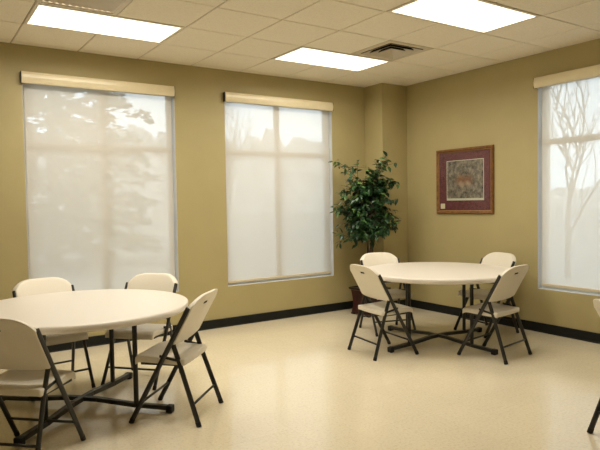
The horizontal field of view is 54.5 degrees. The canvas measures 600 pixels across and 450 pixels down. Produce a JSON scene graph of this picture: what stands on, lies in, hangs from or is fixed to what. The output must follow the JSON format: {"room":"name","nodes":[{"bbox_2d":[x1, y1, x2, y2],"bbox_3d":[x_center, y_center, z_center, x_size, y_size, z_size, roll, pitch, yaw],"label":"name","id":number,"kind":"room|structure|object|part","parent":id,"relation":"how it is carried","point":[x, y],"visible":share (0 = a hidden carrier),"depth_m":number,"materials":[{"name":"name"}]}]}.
{"room":"break room","nodes":[
{"label":"break room","id":0,"kind":"room"},
{"bbox_2d":[0,42,365,336],"bbox_3d":[-2.302,-0.321,5.962,8.450,3.140,0.200,-2,3,-34],"label":"wall","id":1,"kind":"structure","parent":0,"point":[198,99],"depth_m":6.63,"materials":[{"name":"paint"}]},
{"bbox_2d":[22,83,178,291],"bbox_3d":[-2.050,-0.345,6.107,1.532,2.230,0.158,-2,3,-34],"label":"window","id":2,"kind":"structure","parent":1,"relation":"in","point":[172,98],"depth_m":6.47,"materials":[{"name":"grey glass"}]},
{"bbox_3d":[-2.077,-0.346,6.148,1.532,2.230,0.060,-2,3,-34],"label":"frame","id":3,"kind":"part","parent":2,"relation":"part of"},
{"bbox_2d":[20,71,174,290],"bbox_3d":[-2.019,-0.374,6.031,1.538,2.232,0.124,-2,3,-34],"label":"roller shade","id":4,"kind":"object","parent":2,"relation":"attached to","point":[99,160],"visible":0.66,"depth_m":6.03,"materials":[{"name":"white fabric"}]},
{"bbox_2d":[47,299,405,352],"bbox_3d":[-2.118,1.203,5.782,8.410,0.101,0.374,-2,3,-34],"label":"baseboard","id":5,"kind":"structure","parent":1,"relation":"attached to","point":[98,340],"depth_m":6.97,"materials":[{"name":"black plastic"}]},
{"bbox_2d":[224,101,333,285],"bbox_3d":[-0.260,-0.420,7.303,1.554,2.230,0.158,-2,3,-34],"label":"window","id":6,"kind":"structure","parent":1,"relation":"in","point":[329,112],"depth_m":7.67,"materials":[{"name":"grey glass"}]},
{"bbox_2d":[223,92,332,282],"bbox_3d":[-0.229,-0.449,7.227,1.560,2.232,0.124,-2,3,-34],"label":"roller shade","id":7,"kind":"object","parent":6,"relation":"attached to","point":[278,194],"visible":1,"depth_m":7.23,"materials":[{"name":"white fabric"}]},
{"bbox_3d":[-0.287,-0.421,7.344,1.554,2.230,0.060,-2,3,-34],"label":"frame","id":8,"kind":"part","parent":6,"relation":"part of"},
{"bbox_2d":[0,307,599,449],"bbox_3d":[0.198,1.413,2.328,8.850,0.120,9.100,-2,3,-34],"label":"floor","id":9,"kind":"structure","parent":0,"point":[293,383],"depth_m":4.38,"materials":[{"name":"tile"}]},
{"bbox_2d":[0,318,85,449],"bbox_3d":[-1.613,0.917,3.386,0.484,0.860,0.524,0,2,11],"label":"folding chair","id":10,"kind":"object","parent":9,"relation":"on","point":[24,351],"visible":0.99,"depth_m":3.26,"materials":[{"name":"beige plastic"}]},
{"bbox_3d":[-1.644,0.660,3.232,0.471,0.333,0.230,0,2,11],"label":"backrest","id":11,"kind":"part","parent":10,"relation":"part of","materials":[{"name":"beige plastic"}]},
{"bbox_3d":[-1.605,0.920,3.430,0.428,0.061,0.384,0,2,11],"label":"seat","id":12,"kind":"part","parent":10,"relation":"part of","materials":[{"name":"beige plastic"}]},
{"bbox_3d":[-1.427,1.071,3.216,0.030,0.549,0.215,-1,2,3],"label":"leg","id":13,"kind":"part","parent":10,"relation":"part of","materials":[{"name":"brown metal"}]},
{"bbox_3d":[-1.410,0.936,3.385,0.016,0.028,0.280,0,2,11],"label":"seat rail","id":14,"kind":"part","parent":10,"relation":"part of","materials":[{"name":"brown metal"}]},
{"bbox_2d":[12,277,95,387],"bbox_3d":[-1.977,0.874,4.650,0.484,0.860,0.524,-3,3,-41],"label":"folding chair","id":15,"kind":"object","parent":9,"relation":"on","point":[35,286],"visible":0.34,"depth_m":4.72,"materials":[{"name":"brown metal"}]},
{"bbox_3d":[-2.076,0.607,4.751,0.471,0.333,0.230,-3,3,-41],"label":"backrest","id":16,"kind":"part","parent":15,"relation":"part of","materials":[{"name":"beige plastic"}]},
{"bbox_3d":[-1.947,0.879,4.616,0.428,0.061,0.384,-3,3,-41],"label":"seat","id":17,"kind":"part","parent":15,"relation":"part of","materials":[{"name":"beige plastic"}]},
{"bbox_3d":[-1.903,1.013,4.900,0.030,0.549,0.215,-2,3,-33],"label":"leg","id":18,"kind":"part","parent":15,"relation":"part of","materials":[{"name":"brown metal"}]},
{"bbox_2d":[0,289,187,443],"bbox_3d":[-1.568,0.938,4.176,1.524,0.739,1.524,0,2,12],"label":"round table","id":19,"kind":"object","parent":9,"relation":"on","point":[82,311],"visible":0.92,"depth_m":4.07,"materials":[{"name":"beige plastic"}]},
{"bbox_3d":[-1.653,0.951,3.765,0.034,0.661,0.035,0,2,12],"label":"leg","id":20,"kind":"part","parent":19,"relation":"part of","materials":[{"name":"brown metal"}]},
{"bbox_3d":[-1.563,1.259,4.189,0.042,0.064,1.371,0,2,12],"label":"rail","id":21,"kind":"part","parent":19,"relation":"part of","materials":[{"name":"brown metal"}]},
{"bbox_3d":[-1.563,1.259,4.189,1.370,0.060,0.042,0,2,12],"label":"rail","id":22,"kind":"part","parent":19,"relation":"part of","materials":[{"name":"brown metal"}]},
{"bbox_3d":[-1.483,0.916,4.587,0.034,0.661,0.035,0,2,12],"label":"leg","id":23,"kind":"part","parent":19,"relation":"part of","materials":[{"name":"brown metal"}]},
{"bbox_3d":[-1.157,0.930,4.090,0.034,0.661,0.035,0,2,12],"label":"leg","id":24,"kind":"part","parent":19,"relation":"part of","materials":[{"name":"brown metal"}]},
{"bbox_2d":[101,273,179,389],"bbox_3d":[-1.303,0.856,4.816,0.484,0.860,0.524,0,2,14],"label":"folding chair","id":25,"kind":"object","parent":9,"relation":"on","point":[145,281],"visible":0.57,"depth_m":4.87,"materials":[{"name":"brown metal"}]},
{"bbox_3d":[-1.474,1.002,5.008,0.030,0.549,0.215,-1,2,7],"label":"leg","id":26,"kind":"part","parent":25,"relation":"part of","materials":[{"name":"brown metal"}]},
{"bbox_3d":[-1.314,0.863,4.772,0.428,0.061,0.384,0,2,14],"label":"seat","id":27,"kind":"part","parent":25,"relation":"part of","materials":[{"name":"beige plastic"}]},
{"bbox_3d":[-1.272,0.587,4.948,0.471,0.333,0.230,0,2,14],"label":"backrest","id":28,"kind":"part","parent":25,"relation":"part of","materials":[{"name":"beige plastic"}]},
{"bbox_2d":[129,289,222,427],"bbox_3d":[-0.844,0.880,4.029,0.524,0.860,0.484,0,2,11],"label":"folding chair","id":29,"kind":"object","parent":9,"relation":"on","point":[174,352],"visible":1,"depth_m":3.87,"materials":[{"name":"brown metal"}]},
{"bbox_3d":[-0.915,0.910,3.840,0.280,0.028,0.016,0,2,11],"label":"seat rail","id":30,"kind":"part","parent":29,"relation":"part of","materials":[{"name":"brown metal"}]},
{"bbox_3d":[-0.888,0.885,4.037,0.384,0.061,0.428,0,2,11],"label":"seat","id":31,"kind":"part","parent":29,"relation":"part of","materials":[{"name":"beige plastic"}]},
{"bbox_3d":[-0.744,1.038,3.800,0.215,0.549,0.030,0,2,18],"label":"leg","id":32,"kind":"part","parent":29,"relation":"part of","materials":[{"name":"brown metal"}]},
{"bbox_3d":[-0.704,0.616,3.991,0.230,0.333,0.471,0,2,11],"label":"backrest","id":33,"kind":"part","parent":29,"relation":"part of","materials":[{"name":"beige plastic"}]},
{"bbox_3d":[-0.666,1.020,4.218,0.215,0.549,0.030,-1,2,3],"label":"leg","id":34,"kind":"part","parent":29,"relation":"part of","materials":[{"name":"brown metal"}]},
{"bbox_2d":[328,151,400,317],"bbox_3d":[0.929,0.105,7.421,0.954,2.074,0.926,-3,3,-44],"label":"potted ficus","id":35,"kind":"object","parent":9,"relation":"on","point":[362,215],"visible":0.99,"depth_m":7.30,"materials":[{"name":"green plant"}]},
{"bbox_2d":[349,286,390,317],"bbox_3d":[0.895,0.967,7.471,0.407,0.350,0.407,-2,3,-34],"label":"planter","id":36,"kind":"object","parent":35,"relation":"attached to","point":[357,295],"depth_m":7.41,"materials":[{"name":"brown wood"}]},
{"bbox_2d":[347,264,418,360],"bbox_3d":[0.777,0.794,5.566,0.524,0.860,0.484,-2,2,-26],"label":"folding chair","id":37,"kind":"object","parent":9,"relation":"on","point":[371,284],"visible":1,"depth_m":5.45,"materials":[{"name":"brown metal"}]},
{"bbox_3d":[0.561,0.943,5.703,0.215,0.549,0.030,-2,2,-18],"label":"leg","id":38,"kind":"part","parent":37,"relation":"part of","materials":[{"name":"brown metal"}]},
{"bbox_3d":[0.641,0.536,5.492,0.230,0.333,0.471,-2,2,-26],"label":"backrest","id":39,"kind":"part","parent":37,"relation":"part of","materials":[{"name":"beige plastic"}]},
{"bbox_3d":[0.747,0.955,5.320,0.215,0.549,0.030,-2,3,-33],"label":"leg","id":40,"kind":"part","parent":37,"relation":"part of","materials":[{"name":"brown metal"}]},
{"bbox_3d":[0.817,0.797,5.586,0.384,0.061,0.428,-2,2,-26],"label":"seat","id":41,"kind":"part","parent":37,"relation":"part of","materials":[{"name":"beige plastic"}]},
{"bbox_2d":[359,252,415,336],"bbox_3d":[0.967,0.755,6.508,0.484,0.860,0.524,-2,2,-16],"label":"folding chair","id":42,"kind":"object","parent":9,"relation":"on","point":[376,258],"visible":0.33,"depth_m":6.63,"materials":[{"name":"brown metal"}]},
{"bbox_3d":[0.726,0.906,6.587,0.030,0.549,0.215,-2,2,-24],"label":"leg","id":43,"kind":"part","parent":42,"relation":"part of","materials":[{"name":"brown metal"}]},
{"bbox_3d":[0.921,0.487,6.638,0.471,0.333,0.230,-2,2,-16],"label":"backrest","id":44,"kind":"part","parent":42,"relation":"part of","materials":[{"name":"beige plastic"}]},
{"bbox_3d":[0.979,0.761,6.465,0.428,0.061,0.384,-2,2,-16],"label":"seat","id":45,"kind":"part","parent":42,"relation":"part of","materials":[{"name":"beige plastic"}]},
{"bbox_3d":[1.134,0.894,6.707,0.030,0.549,0.215,-1,2,-9],"label":"leg","id":46,"kind":"part","parent":42,"relation":"part of","materials":[{"name":"brown metal"}]},
{"bbox_2d":[369,262,507,354],"bbox_3d":[1.405,0.822,5.951,1.524,0.739,1.524,-3,3,-36],"label":"round table","id":47,"kind":"object","parent":9,"relation":"on","point":[429,273],"visible":0.77,"depth_m":5.70,"materials":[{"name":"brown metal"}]},
{"bbox_3d":[1.157,0.808,6.289,0.035,0.661,0.034,-3,3,-36],"label":"leg","id":48,"kind":"part","parent":47,"relation":"part of","materials":[{"name":"brown metal"}]},
{"bbox_3d":[1.067,0.832,5.702,0.035,0.661,0.034,-3,3,-36],"label":"leg","id":49,"kind":"part","parent":47,"relation":"part of","materials":[{"name":"brown metal"}]},
{"bbox_3d":[1.410,1.143,5.963,1.371,0.064,0.042,-3,3,-36],"label":"rail","id":50,"kind":"part","parent":47,"relation":"part of","materials":[{"name":"brown metal"}]},
{"bbox_3d":[1.410,1.143,5.963,0.042,0.060,1.370,-3,3,-36],"label":"rail","id":51,"kind":"part","parent":47,"relation":"part of","materials":[{"name":"brown metal"}]},
{"bbox_3d":[1.744,0.802,6.199,0.035,0.661,0.034,-3,3,-36],"label":"leg","id":52,"kind":"part","parent":47,"relation":"part of","materials":[{"name":"brown metal"}]},
{"bbox_3d":[1.654,0.827,5.612,0.035,0.661,0.034,-3,3,-36],"label":"leg","id":53,"kind":"part","parent":47,"relation":"part of","materials":[{"name":"brown metal"}]},
{"bbox_2d":[454,252,518,337],"bbox_3d":[2.036,0.743,6.369,0.524,0.860,0.484,-2,3,-27],"label":"folding chair","id":54,"kind":"object","parent":9,"relation":"on","point":[508,260],"visible":0.52,"depth_m":6.38,"materials":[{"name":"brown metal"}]},
{"bbox_3d":[1.997,0.749,6.349,0.384,0.061,0.428,-2,3,-27],"label":"seat","id":55,"kind":"part","parent":54,"relation":"part of","materials":[{"name":"beige plastic"}]},
{"bbox_3d":[2.066,0.883,6.628,0.215,0.549,0.030,-2,3,-34],"label":"leg","id":56,"kind":"part","parent":54,"relation":"part of","materials":[{"name":"brown metal"}]},
{"bbox_3d":[2.163,0.475,6.425,0.230,0.333,0.471,-2,3,-27],"label":"backrest","id":57,"kind":"part","parent":54,"relation":"part of","materials":[{"name":"beige plastic"}]},
{"bbox_3d":[2.259,0.895,6.248,0.215,0.549,0.030,-2,2,-19],"label":"leg","id":58,"kind":"part","parent":54,"relation":"part of","materials":[{"name":"brown metal"}]},
{"bbox_2d":[457,264,531,364],"bbox_3d":[1.808,0.785,5.402,0.484,0.860,0.524,-3,3,-43],"label":"folding chair","id":59,"kind":"object","parent":9,"relation":"on","point":[506,284],"visible":1,"depth_m":5.29,"materials":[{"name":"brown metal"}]},
{"bbox_3d":[1.778,0.788,5.435,0.428,0.061,0.384,-3,3,-43],"label":"seat","id":60,"kind":"part","parent":59,"relation":"part of","materials":[{"name":"beige plastic"}]},
{"bbox_3d":[1.749,0.945,5.162,0.030,0.549,0.215,-2,3,-35],"label":"leg","id":61,"kind":"part","parent":59,"relation":"part of","materials":[{"name":"brown metal"}]},
{"bbox_3d":[1.904,0.524,5.285,0.471,0.333,0.230,-3,3,-43],"label":"backrest","id":62,"kind":"part","parent":59,"relation":"part of","materials":[{"name":"beige plastic"}]},
{"bbox_3d":[2.061,0.929,5.451,0.215,0.549,0.030,1,3,40],"label":"leg","id":63,"kind":"part","parent":59,"relation":"part of","materials":[{"name":"brown metal"}]},
{"bbox_2d":[587,299,599,433],"bbox_3d":[2.004,0.862,3.340,0.524,0.860,0.484,-1,2,0],"label":"folding chair","id":64,"kind":"object","parent":9,"relation":"on","point":[596,302],"visible":1,"depth_m":3.56,"materials":[{"name":"brown metal"}]},
{"bbox_3d":[1.867,1.006,3.558,0.215,0.549,0.030,-1,2,8],"label":"leg","id":65,"kind":"part","parent":64,"relation":"part of","materials":[{"name":"brown metal"}]},
{"bbox_3d":[1.853,0.601,3.329,0.230,0.333,0.471,-1,2,0],"label":"backrest","id":66,"kind":"part","parent":64,"relation":"part of","materials":[{"name":"beige plastic"}]},
{"bbox_2d":[0,0,599,86],"bbox_3d":[0.150,-1.643,2.209,8.474,0.018,8.724,-2,3,-34],"label":"ceiling","id":67,"kind":"structure","parent":0,"point":[231,35],"depth_m":5.42,"materials":[{"name":"tile"}]},
{"bbox_2d":[36,0,131,15],"bbox_3d":[-1.586,-1.749,4.333,0.602,0.122,0.602,-2,3,-34],"label":"ceiling vent","id":68,"kind":"object","parent":67,"relation":"in","point":[111,6],"visible":1,"depth_m":4.51,"materials":[{"name":"beige metal"}]},
{"bbox_2d":[43,0,125,12],"bbox_3d":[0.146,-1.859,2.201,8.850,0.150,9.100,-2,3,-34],"label":"vent grille","id":69,"kind":"object","parent":68,"relation":"attached to","point":[43,0],"depth_m":4.95,"materials":[{"name":"paint"}]},
{"bbox_2d":[23,1,185,43],"bbox_3d":[-1.671,-1.723,5.011,1.211,0.024,0.602,-2,3,-34],"label":"recessed light","id":70,"kind":"object","parent":67,"relation":"in","point":[41,15],"visible":0.91,"depth_m":4.97,"materials":[{"name":"white plastic"}]},
{"bbox_2d":[271,46,392,71],"bbox_3d":[0.356,-1.807,6.365,1.211,0.024,0.602,-2,3,-34],"label":"recessed light","id":71,"kind":"object","parent":67,"relation":"in","point":[302,54],"visible":0.78,"depth_m":6.33,"materials":[{"name":"white plastic"}]},
{"bbox_2d":[351,40,433,60],"bbox_3d":[0.947,-1.861,6.026,0.602,0.148,0.602,-2,3,-34],"label":"ceiling vent","id":72,"kind":"object","parent":67,"relation":"in","point":[391,50],"visible":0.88,"depth_m":6.03,"materials":[{"name":"beige metal"}]},
{"bbox_2d":[386,0,540,33],"bbox_3d":[1.373,-1.764,4.846,1.211,0.024,0.602,-2,3,-34],"label":"recessed light","id":73,"kind":"object","parent":67,"relation":"in","point":[479,16],"visible":0.81,"depth_m":4.84,"materials":[{"name":"white plastic"}]},
{"bbox_2d":[364,83,407,300],"bbox_3d":[1.178,-0.428,7.954,0.447,3.090,0.356,-2,3,-34],"label":"column","id":74,"kind":"structure","parent":0,"point":[385,105],"depth_m":7.80,"materials":[{"name":"paint"}]},
{"bbox_2d":[406,38,599,332],"bbox_3d":[3.711,-0.368,4.749,0.200,3.140,8.900,-2,3,-34],"label":"wall","id":75,"kind":"structure","parent":0,"point":[496,105],"depth_m":6.74,"materials":[{"name":"paint"}]},
{"bbox_2d":[436,145,493,213],"bbox_3d":[1.993,-0.538,7.100,0.028,0.800,0.875,-2,3,-34],"label":"framed picture","id":76,"kind":"object","parent":75,"relation":"hanging from","point":[464,176],"visible":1,"depth_m":7.08,"materials":[{"name":"brown wood"}]},
{"bbox_2d":[447,159,482,198],"bbox_3d":[2.006,-0.557,7.097,0.001,0.460,0.554,-2,3,-34],"label":"print","id":77,"kind":"object","parent":76,"relation":"attached to","point":[464,176],"depth_m":7.09},
{"bbox_2d":[411,299,599,343],"bbox_3d":[3.792,1.160,4.524,0.018,0.101,8.323,-2,3,-34],"label":"baseboard","id":78,"kind":"structure","parent":75,"relation":"attached to","point":[593,337],"depth_m":6.38,"materials":[{"name":"black plastic"}]},
{"bbox_2d":[538,87,599,295],"bbox_3d":[3.059,-0.409,5.687,0.158,2.230,1.545,-2,3,-34],"label":"window","id":79,"kind":"structure","parent":75,"relation":"in","point":[540,286],"depth_m":6.29,"materials":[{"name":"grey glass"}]},
{"bbox_2d":[533,64,599,292],"bbox_3d":[2.984,-0.438,5.654,0.124,2.232,1.551,-2,3,-34],"label":"roller shade","id":80,"kind":"object","parent":79,"relation":"attached to","point":[570,99],"visible":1,"depth_m":6.00,"materials":[{"name":"white fabric"}]},
{"bbox_3d":[3.100,-0.411,5.714,0.060,2.230,1.545,-2,3,-34],"label":"frame","id":81,"kind":"part","parent":79,"relation":"part of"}
]}

